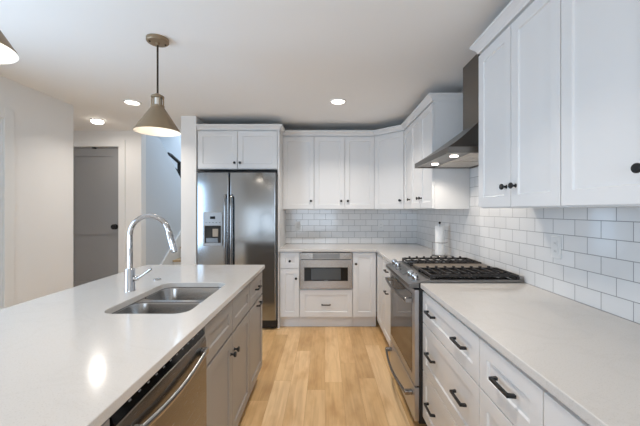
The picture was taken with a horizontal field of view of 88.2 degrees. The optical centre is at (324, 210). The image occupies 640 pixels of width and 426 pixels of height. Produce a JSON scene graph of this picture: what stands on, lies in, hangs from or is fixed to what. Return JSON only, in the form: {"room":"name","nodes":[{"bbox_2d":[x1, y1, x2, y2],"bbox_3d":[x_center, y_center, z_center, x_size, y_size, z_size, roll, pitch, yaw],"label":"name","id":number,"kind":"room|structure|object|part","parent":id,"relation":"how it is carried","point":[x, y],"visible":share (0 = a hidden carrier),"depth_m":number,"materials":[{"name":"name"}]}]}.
{"room":"kitchen","nodes":[
{"label":"kitchen","id":0,"kind":"room"},
{"bbox_2d":[0,76,72,308],"bbox_3d":[-2.660,0.140,0.005,0.120,2.440,6.810,0,0,0],"label":"wall","id":1,"kind":"structure","parent":0,"point":[43,123],"depth_m":3.00,"materials":[{"name":"white paint"}]},
{"bbox_2d":[0,106,13,308],"bbox_3d":[-2.591,0.265,2.255,0.018,2.190,0.980,0,0,0],"label":"trim","id":2,"kind":"structure","parent":1,"relation":"attached to","point":[7,114],"depth_m":2.69,"materials":[{"name":"white paint"}]},
{"bbox_2d":[73,131,145,268],"bbox_3d":[-3.495,0.140,4.530,2.010,2.440,0.120,0,0,0],"label":"wall","id":3,"kind":"structure","parent":0,"point":[135,143],"depth_m":4.47,"materials":[{"name":"white paint"}]},
{"bbox_2d":[73,147,117,286],"bbox_3d":[-3.175,0.161,4.505,0.764,2.038,0.101,0,0,0],"label":"door","id":4,"kind":"structure","parent":3,"relation":"in","point":[95,170],"depth_m":4.53,"materials":[{"name":"grey paint"}]},
{"bbox_3d":[-2.868,0.225,4.487,0.072,0.072,0.066,0,0,0],"label":"handle","id":5,"kind":"part","parent":4,"relation":"part of","materials":[{"name":"black metal"}]},
{"bbox_2d":[73,140,124,272],"bbox_3d":[-3.175,0.205,4.461,0.946,2.310,0.018,0,0,0],"label":"trim","id":6,"kind":"structure","parent":3,"relation":"attached to","point":[120,144],"depth_m":4.45,"materials":[{"name":"white paint"}]},
{"bbox_2d":[146,135,180,264],"bbox_3d":[-2.545,0.140,5.595,0.110,2.440,2.010,0,0,0],"label":"wall","id":7,"kind":"structure","parent":0,"point":[163,181],"depth_m":4.96,"materials":[{"name":"grey paint"}]},
{"bbox_2d":[168,152,180,177],"bbox_3d":[-2.545,-0.717,5.578,0.056,0.453,0.437,0,0,0],"label":"stair railing","id":8,"kind":"object","parent":7,"relation":"on","point":[171,155],"visible":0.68,"depth_m":5.71,"materials":[{"name":"black metal"}]},
{"bbox_3d":[-2.545,-0.870,5.578,0.056,0.145,0.437,0,0,0],"label":"rail","id":9,"kind":"part","parent":8,"relation":"part of","materials":[{"name":"black metal"}]},
{"bbox_3d":[-2.545,-0.665,5.770,0.050,0.350,0.050,0,0,0],"label":"post","id":10,"kind":"part","parent":8,"relation":"part of","materials":[{"name":"black metal"}]},
{"bbox_2d":[155,135,180,168],"bbox_3d":[-2.988,-0.440,6.000,3.024,3.600,2.800,0,0,0],"label":"wall","id":11,"kind":"structure","parent":0,"point":[172,145],"depth_m":7.30,"materials":[{"name":"grey paint"}]},
{"bbox_2d":[181,116,205,264],"bbox_3d":[-1.563,0.140,5.540,0.174,2.440,3.520,0,0,0],"label":"wall","id":12,"kind":"structure","parent":0,"point":[189,132],"depth_m":3.78,"materials":[{"name":"white paint"}]},
{"bbox_2d":[0,0,510,132],"bbox_3d":[-1.550,-1.130,0.600,5.900,0.100,8.000,0,0,0],"label":"ceiling","id":13,"kind":"structure","parent":0,"point":[283,62],"depth_m":2.32,"materials":[{"name":"white paint"}]},
{"bbox_2d":[0,30,18,64],"bbox_3d":[-1.060,-0.778,0.945,0.271,0.602,0.271,0,0,0],"label":"pendant light","id":14,"kind":"object","parent":13,"relation":"hanging from","point":[8,55],"visible":1,"depth_m":1.05,"materials":[{"name":"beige metal"}]},
{"bbox_2d":[90,118,104,123],"bbox_3d":[-2.710,-1.055,3.930,0.140,0.048,0.140,0,0,0],"label":"flush ceiling light","id":15,"kind":"object","parent":13,"relation":"attached to","point":[93,120],"visible":1,"depth_m":3.89,"materials":[{"name":"white plastic"}]},
{"bbox_2d":[123,99,141,104],"bbox_3d":[-1.920,-1.074,3.290,0.164,0.011,0.164,0,0,0],"label":"recessed light","id":16,"kind":"object","parent":13,"relation":"in","point":[127,101],"visible":1,"depth_m":3.27,"materials":[{"name":"white plastic"}]},
{"bbox_2d":[125,101,138,104],"bbox_3d":[-1.920,-1.069,3.290,0.123,0.002,0.123,0,0,0],"label":"diffuser","id":17,"kind":"object","parent":16,"relation":"attached to","point":[127,102],"depth_m":3.27,"materials":[{"name":"white plastic"}]},
{"bbox_2d":[133,33,180,136],"bbox_3d":[-1.055,-0.786,2.080,0.271,0.586,0.271,0,0,0],"label":"pendant light","id":18,"kind":"object","parent":13,"relation":"hanging from","point":[156,121],"visible":1,"depth_m":2.05,"materials":[{"name":"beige metal"}]},
{"bbox_3d":[-1.055,-0.570,2.080,0.271,0.153,0.271,0,0,0],"label":"lamp shade","id":19,"kind":"part","parent":18,"relation":"part of","materials":[{"name":"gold metal"}]},
{"bbox_2d":[150,93,164,107],"bbox_3d":[-1.055,-0.675,2.080,0.080,0.119,0.080,0,0,0],"label":"socket","id":20,"kind":"object","parent":18,"relation":"attached to","point":[156,99],"depth_m":2.06,"materials":[{"name":"gold metal"}]},
{"bbox_3d":[-1.055,-0.882,2.080,0.011,0.335,0.011,0,0,0],"label":"stem","id":21,"kind":"part","parent":18,"relation":"part of","materials":[{"name":"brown metal"}]},
{"bbox_2d":[330,98,345,103],"bbox_3d":[0.128,-1.074,3.260,0.164,0.011,0.164,0,0,0],"label":"recessed light","id":22,"kind":"object","parent":13,"relation":"in","point":[336,100],"visible":1,"depth_m":3.24,"materials":[{"name":"white plastic"}]},
{"bbox_2d":[332,100,343,103],"bbox_3d":[0.128,-1.069,3.260,0.123,0.002,0.123,0,0,0],"label":"diffuser","id":23,"kind":"object","parent":22,"relation":"attached to","point":[333,101],"depth_m":3.26,"materials":[{"name":"white plastic"}]},
{"bbox_2d":[238,312,425,425],"bbox_3d":[-1.550,1.410,2.000,5.900,0.100,10.800,0,0,0],"label":"floor","id":24,"kind":"structure","parent":0,"point":[308,375],"depth_m":2.64,"materials":[{"name":"brown wood"}]},
{"bbox_2d":[101,419,109,425],"bbox_3d":[-0.827,0.918,0.482,0.640,0.884,0.603,0,0,0],"label":"base cabinet","id":25,"kind":"object","parent":24,"relation":"on","point":[107,422],"visible":0.14,"depth_m":0.77,"materials":[{"name":"grey paint"}]},
{"bbox_2d":[109,328,208,425],"bbox_3d":[-0.794,0.922,1.087,0.652,0.876,0.597,0,0,0],"label":"dishwasher","id":26,"kind":"object","parent":24,"relation":"on","point":[176,394],"visible":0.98,"depth_m":1.10,"materials":[{"name":"silver metal"}]},
{"bbox_3d":[-0.478,0.580,1.087,0.021,0.044,0.518,0,0,0],"label":"handle","id":27,"kind":"part","parent":26,"relation":"part of","materials":[{"name":"silver metal"}]},
{"bbox_2d":[160,231,180,264],"bbox_3d":[-2.070,0.420,5.800,0.836,1.880,2.360,0,0,0],"label":"staircase","id":28,"kind":"structure","parent":24,"relation":"on","point":[170,258],"depth_m":5.36,"materials":[{"name":"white wood"}]},
{"bbox_2d":[203,283,249,425],"bbox_3d":[-0.811,0.918,1.809,0.672,0.884,0.837,0,0,0],"label":"base cabinet","id":29,"kind":"object","parent":24,"relation":"on","point":[227,335],"visible":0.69,"depth_m":1.75,"materials":[{"name":"grey paint"}]},
{"bbox_2d":[0,265,264,425],"bbox_3d":[-0.976,0.460,1.425,0.967,0.030,2.550,0,0,0],"label":"countertop","id":30,"kind":"structure","parent":29,"relation":"on","point":[66,359],"depth_m":1.13,"materials":[{"name":"white stone"}]},
{"bbox_2d":[124,213,177,291],"bbox_3d":[-0.960,0.231,1.825,0.290,0.428,0.054,0,0,0],"label":"faucet","id":31,"kind":"object","parent":30,"relation":"on","point":[130,278],"visible":1,"depth_m":1.81,"materials":[{"name":"silver metal"}]},
{"bbox_3d":[-1.004,0.354,1.824,0.103,0.071,0.028,0,0,0],"label":"lever handle","id":32,"kind":"part","parent":31,"relation":"part of","materials":[{"name":"silver metal"}]},
{"bbox_2d":[112,287,220,313],"bbox_3d":[-0.790,0.569,1.732,0.440,0.188,0.646,0,0,0],"label":"sink","id":33,"kind":"object","parent":30,"relation":"in","point":[173,300],"visible":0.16,"depth_m":1.72,"materials":[{"name":"grey metal"}]},
{"bbox_3d":[-0.789,0.571,1.565,0.391,0.184,0.295,0,0,0],"label":"bowl","id":34,"kind":"part","parent":33,"relation":"part of","materials":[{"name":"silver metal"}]},
{"bbox_3d":[-0.789,0.571,1.894,0.391,0.184,0.292,0,0,0],"label":"bowl","id":35,"kind":"part","parent":33,"relation":"part of","materials":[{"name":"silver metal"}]},
{"bbox_3d":[-0.516,0.967,1.601,0.019,0.572,0.410,0,0,0],"label":"door","id":36,"kind":"part","parent":29,"relation":"part of","materials":[{"name":"grey paint"}]},
{"bbox_3d":[-0.516,0.967,2.017,0.019,0.572,0.413,0,0,0],"label":"door","id":37,"kind":"part","parent":29,"relation":"part of","materials":[{"name":"grey paint"}]},
{"bbox_2d":[197,172,277,327],"bbox_3d":[-1.004,0.460,4.041,0.899,1.800,0.758,0,0,0],"label":"refrigerator","id":38,"kind":"object","parent":24,"relation":"on","point":[237,212],"visible":0.76,"depth_m":3.73,"materials":[{"name":"silver metal"}]},
{"bbox_3d":[-1.265,0.211,3.731,0.214,0.378,0.036,0,0,0],"label":"dispenser frame","id":39,"kind":"part","parent":38,"relation":"part of","materials":[{"name":"grey metal"}]},
{"bbox_3d":[-1.270,0.410,3.762,0.367,1.670,0.065,0,0,0],"label":"freezer door","id":40,"kind":"part","parent":38,"relation":"part of","materials":[{"name":"silver metal"}]},
{"bbox_3d":[-1.117,0.310,3.698,0.026,0.987,0.072,0,0,0],"label":"handle","id":41,"kind":"part","parent":38,"relation":"part of","materials":[{"name":"silver metal"}]},
{"bbox_3d":[-1.049,0.310,3.698,0.026,0.987,0.072,0,0,0],"label":"handle","id":42,"kind":"part","parent":38,"relation":"part of","materials":[{"name":"silver metal"}]},
{"bbox_3d":[-0.817,0.410,3.762,0.524,1.670,0.065,0,0,0],"label":"door","id":43,"kind":"part","parent":38,"relation":"part of","materials":[{"name":"silver metal"}]},
{"bbox_2d":[249,271,262,393],"bbox_3d":[-0.812,0.918,2.451,0.669,0.884,0.446,0,0,0],"label":"base cabinet","id":44,"kind":"object","parent":24,"relation":"on","point":[256,301],"visible":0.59,"depth_m":2.44,"materials":[{"name":"grey paint"}]},
{"bbox_3d":[-0.516,0.579,2.451,0.019,0.177,0.438,0,0,0],"label":"drawer","id":45,"kind":"part","parent":44,"relation":"part of","materials":[{"name":"grey paint"}]},
{"bbox_2d":[278,130,285,327],"bbox_3d":[-0.535,0.217,4.115,0.020,2.286,0.630,0,0,0],"label":"panel","id":46,"kind":"object","parent":24,"relation":"on","point":[281,212],"visible":0.56,"depth_m":3.89,"materials":[{"name":"white paint"}]},
{"bbox_2d":[280,252,299,325],"bbox_3d":[-0.409,0.918,4.094,0.229,0.884,0.652,0,0,0],"label":"base cabinet","id":47,"kind":"object","parent":24,"relation":"on","point":[289,261],"visible":0.82,"depth_m":3.80,"materials":[{"name":"white paint"}]},
{"bbox_3d":[-0.406,0.579,3.809,0.221,0.182,0.019,0,0,0],"label":"drawer","id":48,"kind":"part","parent":47,"relation":"part of","materials":[{"name":"white paint"}]},
{"bbox_3d":[-0.406,0.951,3.809,0.219,0.553,0.019,0,0,0],"label":"door","id":49,"kind":"part","parent":47,"relation":"part of","materials":[{"name":"white paint"}]},
{"bbox_2d":[300,259,351,325],"bbox_3d":[0.012,0.918,4.096,0.611,0.884,0.649,0,0,0],"label":"base cabinet","id":50,"kind":"object","parent":24,"relation":"on","point":[318,307],"visible":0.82,"depth_m":3.81,"materials":[{"name":"white paint"}]},
{"bbox_2d":[300,252,351,288],"bbox_3d":[0.012,0.696,4.082,0.605,0.417,0.597,0,0,0],"label":"drawer microwave","id":51,"kind":"object","parent":50,"relation":"in","point":[318,270],"visible":0.98,"depth_m":3.79,"materials":[{"name":"silver metal"}]},
{"bbox_3d":[0.013,0.525,3.792,0.310,0.063,0.001,0,0,0],"label":"control panel","id":52,"kind":"part","parent":51,"relation":"part of","materials":[{"name":"silver metal"}]},
{"bbox_3d":[0.012,1.071,3.809,0.604,0.312,0.019,0,0,0],"label":"drawer","id":53,"kind":"part","parent":50,"relation":"part of","materials":[{"name":"white paint"}]},
{"bbox_2d":[352,252,375,325],"bbox_3d":[0.457,0.918,4.094,0.277,0.884,0.652,0,0,0],"label":"base cabinet","id":54,"kind":"object","parent":24,"relation":"on","point":[363,263],"visible":0.68,"depth_m":3.81,"materials":[{"name":"white paint"}]},
{"bbox_2d":[377,253,382,330],"bbox_3d":[0.897,0.918,3.610,0.600,0.884,0.369,0,0,0],"label":"base cabinet","id":55,"kind":"object","parent":24,"relation":"on","point":[379,257],"visible":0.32,"depth_m":3.59,"materials":[{"name":"white paint"}]},
{"bbox_2d":[383,258,390,345],"bbox_3d":[0.892,0.918,3.106,0.649,0.884,0.638,0,0,0],"label":"base cabinet","id":56,"kind":"object","parent":24,"relation":"on","point":[386,272],"visible":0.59,"depth_m":3.24,"materials":[{"name":"white paint"}]},
{"bbox_2d":[279,244,460,262],"bbox_3d":[0.353,0.460,3.602,1.754,0.030,1.636,0,0,0],"label":"countertop","id":57,"kind":"structure","parent":56,"relation":"on","point":[389,252],"depth_m":3.77,"materials":[{"name":"white stone"}]},
{"bbox_2d":[431,222,447,256],"bbox_3d":[1.112,0.277,3.200,0.158,0.334,0.158,0,0,0],"label":"paper towel holder","id":58,"kind":"object","parent":57,"relation":"on","point":[433,255],"visible":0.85,"depth_m":3.20,"materials":[{"name":"silver metal"}]},
{"bbox_2d":[435,226,443,254],"bbox_3d":[1.112,0.293,3.200,0.087,0.278,0.087,0,0,0],"label":"paper towel roll","id":59,"kind":"object","parent":58,"relation":"on","point":[439,230],"visible":1,"depth_m":3.16,"materials":[{"name":"white paper"}]},
{"bbox_3d":[0.607,0.583,3.105,0.019,0.185,0.625,0,0,0],"label":"drawer","id":60,"kind":"part","parent":56,"relation":"part of","materials":[{"name":"white paint"}]},
{"bbox_2d":[423,291,482,425],"bbox_3d":[0.892,0.918,1.647,0.649,0.884,0.740,0,0,0],"label":"base cabinet","id":61,"kind":"object","parent":24,"relation":"on","point":[451,349],"visible":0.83,"depth_m":1.60,"materials":[{"name":"white paint"}]},
{"bbox_3d":[0.583,0.583,1.845,0.029,0.011,0.124,0,0,0],"label":"pull handle","id":62,"kind":"part","parent":61,"relation":"part of","materials":[{"name":"black metal"}]},
{"bbox_3d":[0.583,0.824,1.845,0.029,0.011,0.124,0,0,0],"label":"pull handle","id":63,"kind":"part","parent":61,"relation":"part of","materials":[{"name":"black metal"}]},
{"bbox_3d":[0.583,1.114,1.845,0.029,0.011,0.124,0,0,0],"label":"pull handle","id":64,"kind":"part","parent":61,"relation":"part of","materials":[{"name":"black metal"}]},
{"bbox_3d":[0.607,1.118,1.647,0.019,0.282,0.737,0,0,0],"label":"drawer","id":65,"kind":"part","parent":61,"relation":"part of","materials":[{"name":"white paint"}]},
{"bbox_3d":[0.607,0.587,1.647,0.019,0.184,0.737,0,0,0],"label":"drawer","id":66,"kind":"part","parent":61,"relation":"part of","materials":[{"name":"white paint"}]},
{"bbox_3d":[0.583,0.583,1.450,0.029,0.011,0.124,0,0,0],"label":"pull handle","id":67,"kind":"part","parent":61,"relation":"part of","materials":[{"name":"black metal"}]},
{"bbox_3d":[0.583,0.824,1.450,0.029,0.011,0.124,0,0,0],"label":"pull handle","id":68,"kind":"part","parent":61,"relation":"part of","materials":[{"name":"black metal"}]},
{"bbox_2d":[385,256,523,425],"bbox_3d":[0.848,0.873,2.401,0.748,0.975,0.759,0,0,0],"label":"gas range","id":69,"kind":"object","parent":24,"relation":"on","point":[406,277],"visible":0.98,"depth_m":2.19,"materials":[{"name":"silver metal"}]},
{"bbox_3d":[0.494,1.149,2.401,0.039,0.030,0.651,0,0,0],"label":"drawer handle","id":70,"kind":"part","parent":69,"relation":"part of","materials":[{"name":"silver metal"}]},
{"bbox_3d":[0.498,0.567,2.401,0.031,0.024,0.650,0,0,0],"label":"door handle","id":71,"kind":"part","parent":69,"relation":"part of","materials":[{"name":"silver metal"}]},
{"bbox_3d":[0.574,0.423,2.595,0.053,0.045,0.054,0,0,0],"label":"knob","id":72,"kind":"part","parent":69,"relation":"part of","materials":[{"name":"silver metal"}]},
{"bbox_3d":[0.563,1.191,2.401,0.027,0.206,0.759,0,0,0],"label":"warming drawer","id":73,"kind":"part","parent":69,"relation":"part of","materials":[{"name":"silver metal"}]},
{"bbox_3d":[0.563,0.783,2.401,0.027,0.590,0.759,0,0,0],"label":"oven door","id":74,"kind":"part","parent":69,"relation":"part of","materials":[{"name":"silver metal"}]},
{"bbox_3d":[0.579,0.451,2.401,0.133,0.050,0.759,0,0,0],"label":"control panel","id":75,"kind":"part","parent":69,"relation":"part of","materials":[{"name":"silver metal"}]},
{"bbox_3d":[0.574,0.423,2.205,0.053,0.045,0.054,0,0,0],"label":"knob","id":76,"kind":"part","parent":69,"relation":"part of","materials":[{"name":"silver metal"}]},
{"bbox_3d":[0.574,0.423,2.095,0.053,0.045,0.054,0,0,0],"label":"knob","id":77,"kind":"part","parent":69,"relation":"part of","materials":[{"name":"silver metal"}]},
{"bbox_2d":[417,283,425,423],"bbox_3d":[0.899,0.878,2.401,0.645,0.864,0.759,0,0,0],"label":"panel","id":78,"kind":"object","parent":69,"relation":"in","point":[420,419],"depth_m":2.02,"materials":[{"name":"black plastic"}]},
{"bbox_2d":[402,261,523,282],"bbox_3d":[0.934,0.425,2.401,0.576,0.042,0.759,0,0,0],"label":"cooktop","id":79,"kind":"object","parent":69,"relation":"in","point":[432,271],"depth_m":2.14,"materials":[{"name":"black metal"}]},
{"bbox_3d":[1.210,0.418,2.401,0.024,0.017,0.751,0,0,0],"label":"trim","id":80,"kind":"part","parent":69,"relation":"part of","materials":[{"name":"black metal"}]},
{"bbox_2d":[480,339,547,425],"bbox_3d":[0.892,0.918,1.091,0.649,0.884,0.372,0,0,0],"label":"base cabinet","id":81,"kind":"object","parent":24,"relation":"on","point":[509,396],"visible":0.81,"depth_m":1.09,"materials":[{"name":"white paint"}]},
{"bbox_3d":[0.607,0.828,1.091,0.019,0.286,0.369,0,0,0],"label":"drawer","id":82,"kind":"part","parent":81,"relation":"part of","materials":[{"name":"white paint"}]},
{"bbox_3d":[0.583,0.583,1.090,0.029,0.011,0.124,0,0,0],"label":"pull handle","id":83,"kind":"part","parent":81,"relation":"part of","materials":[{"name":"black metal"}]},
{"bbox_2d":[544,392,589,425],"bbox_3d":[0.892,0.918,0.522,0.649,0.884,0.763,0,0,0],"label":"base cabinet","id":84,"kind":"object","parent":24,"relation":"on","point":[556,413],"visible":0.28,"depth_m":0.85,"materials":[{"name":"white paint"}]},
{"bbox_2d":[421,283,639,425],"bbox_3d":[0.906,0.460,1.033,0.646,0.030,1.966,0,0,0],"label":"countertop","id":85,"kind":"structure","parent":84,"relation":"on","point":[586,357],"depth_m":1.13,"materials":[{"name":"white stone"}]},
{"bbox_2d":[286,209,416,311],"bbox_3d":[-0.118,0.140,4.510,2.716,2.440,0.180,0,0,0],"label":"wall","id":86,"kind":"structure","parent":0,"point":[317,226],"depth_m":4.42,"materials":[{"name":"white tile"}]},
{"bbox_2d":[198,130,277,174],"bbox_3d":[-1.010,-0.701,4.098,0.929,0.451,0.658,0,0,0],"label":"upper cabinet","id":87,"kind":"object","parent":86,"relation":"attached to","point":[218,150],"visible":0.8,"depth_m":3.81,"materials":[{"name":"white paint"}]},
{"bbox_3d":[-1.238,-0.696,3.809,0.455,0.431,0.019,0,0,0],"label":"door","id":88,"kind":"part","parent":87,"relation":"part of","materials":[{"name":"white paint"}]},
{"bbox_2d":[196,124,284,134],"bbox_3d":[-0.982,-0.956,3.909,0.985,0.058,0.291,0,0,0],"label":"crown molding","id":89,"kind":"structure","parent":87,"relation":"on","point":[280,127],"depth_m":3.79,"materials":[{"name":"white paint"}]},
{"bbox_3d":[-0.778,-0.696,3.809,0.454,0.431,0.019,0,0,0],"label":"door","id":90,"kind":"part","parent":87,"relation":"part of","materials":[{"name":"white paint"}]},
{"bbox_2d":[295,222,299,229],"bbox_3d":[-0.365,0.210,4.415,0.072,0.116,0.009,0,0,0],"label":"wall outlet","id":91,"kind":"object","parent":86,"relation":"attached to","point":[297,224],"visible":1,"depth_m":4.41,"materials":[{"name":"white plastic"}]},
{"bbox_2d":[283,136,313,208],"bbox_3d":[-0.330,-0.469,4.248,0.387,0.914,0.360,0,0,0],"label":"upper cabinet","id":92,"kind":"object","parent":86,"relation":"attached to","point":[298,151],"visible":0.99,"depth_m":4.11,"materials":[{"name":"white paint"}]},
{"bbox_2d":[314,136,374,208],"bbox_3d":[0.241,-0.469,4.248,0.753,0.914,0.360,0,0,0],"label":"upper cabinet","id":93,"kind":"object","parent":86,"relation":"attached to","point":[344,166],"visible":1,"depth_m":4.11,"materials":[{"name":"white paint"}]},
{"bbox_3d":[0.054,-0.465,4.109,0.376,0.894,0.019,0,0,0],"label":"door","id":94,"kind":"part","parent":93,"relation":"part of","materials":[{"name":"white paint"}]},
{"bbox_3d":[0.431,-0.465,4.109,0.368,0.894,0.019,0,0,0],"label":"door","id":95,"kind":"part","parent":93,"relation":"part of","materials":[{"name":"white paint"}]},
{"bbox_2d":[374,130,404,208],"bbox_3d":[0.923,-0.469,4.112,0.612,0.914,0.614,0,0,0],"label":"upper cabinet","id":96,"kind":"object","parent":86,"relation":"attached to","point":[389,148],"visible":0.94,"depth_m":3.95,"materials":[{"name":"white paint"}]},
{"bbox_2d":[417,90,639,323],"bbox_3d":[1.315,0.140,0.600,0.170,2.440,8.000,0,0,0],"label":"wall","id":97,"kind":"structure","parent":0,"point":[598,267],"depth_m":1.74,"materials":[{"name":"white tile"}]},
{"bbox_2d":[404,125,410,208],"bbox_3d":[1.053,-0.469,3.652,0.350,0.914,0.313,0,0,0],"label":"upper cabinet","id":98,"kind":"object","parent":97,"relation":"attached to","point":[407,133],"visible":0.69,"depth_m":3.67,"materials":[{"name":"white paint"}]},
{"bbox_2d":[411,101,469,208],"bbox_3d":[1.053,-0.469,3.147,0.350,0.914,0.694,0,0,0],"label":"upper cabinet","id":99,"kind":"object","parent":97,"relation":"attached to","point":[431,188],"visible":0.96,"depth_m":2.80,"materials":[{"name":"white paint"}]},
{"bbox_2d":[283,93,462,135],"bbox_3d":[0.536,-0.956,3.645,2.213,0.058,0.830,0,0,43],"label":"crown molding","id":100,"kind":"structure","parent":99,"relation":"attached to","point":[430,98],"depth_m":3.89,"materials":[{"name":"white paint"}]},
{"bbox_3d":[0.919,-0.465,3.322,0.019,0.894,0.340,0,0,0],"label":"door","id":101,"kind":"part","parent":99,"relation":"part of","materials":[{"name":"white paint"}]},
{"bbox_3d":[0.919,-0.465,2.975,0.019,0.894,0.345,0,0,0],"label":"door","id":102,"kind":"part","parent":99,"relation":"part of","materials":[{"name":"white paint"}]},
{"bbox_2d":[415,54,480,167],"bbox_3d":[0.992,-0.716,2.400,0.474,0.726,0.760,0,0,0],"label":"range hood","id":103,"kind":"object","parent":97,"relation":"attached to","point":[462,151],"visible":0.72,"depth_m":2.32,"materials":[{"name":"silver metal"}]},
{"bbox_2d":[479,0,610,207],"bbox_3d":[1.053,-0.469,1.617,0.350,0.914,0.683,0,0,0],"label":"upper cabinet","id":104,"kind":"object","parent":97,"relation":"attached to","point":[520,71],"visible":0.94,"depth_m":1.52,"materials":[{"name":"white paint"}]},
{"bbox_3d":[0.919,-0.465,1.788,0.019,0.894,0.337,0,0,0],"label":"door","id":105,"kind":"part","parent":104,"relation":"part of","materials":[{"name":"white paint"}]},
{"bbox_2d":[470,0,534,53],"bbox_3d":[1.051,-0.956,1.252,0.354,0.058,1.485,0,0,0],"label":"crown molding","id":106,"kind":"structure","parent":104,"relation":"attached to","point":[514,9],"depth_m":1.68,"materials":[{"name":"white paint"}]},
{"bbox_3d":[0.894,-0.118,1.656,0.032,0.029,0.030,0,0,0],"label":"knob","id":107,"kind":"part","parent":104,"relation":"part of","materials":[{"name":"black metal"}]},
{"bbox_3d":[0.894,-0.118,1.575,0.032,0.029,0.030,0,0,0],"label":"knob","id":108,"kind":"part","parent":104,"relation":"part of","materials":[{"name":"black metal"}]},
{"bbox_3d":[0.919,-0.465,1.446,0.019,0.894,0.337,0,0,0],"label":"door","id":109,"kind":"part","parent":104,"relation":"part of","materials":[{"name":"white paint"}]},
{"bbox_2d":[551,236,560,258],"bbox_3d":[1.225,0.196,1.752,0.009,0.116,0.072,0,0,0],"label":"wall outlet","id":110,"kind":"object","parent":97,"relation":"attached to","point":[555,240],"visible":1,"depth_m":1.75,"materials":[{"name":"white plastic"}]},
{"bbox_2d":[561,0,639,206],"bbox_3d":[1.053,-0.469,0.892,0.350,0.914,0.764,0,0,0],"label":"upper cabinet","id":111,"kind":"object","parent":97,"relation":"attached to","point":[600,39],"visible":1,"depth_m":1.10,"materials":[{"name":"white paint"}]},
{"bbox_3d":[0.894,-0.120,0.938,0.032,0.029,0.030,0,0,0],"label":"knob","id":112,"kind":"part","parent":111,"relation":"part of","materials":[{"name":"black metal"}]}
]}

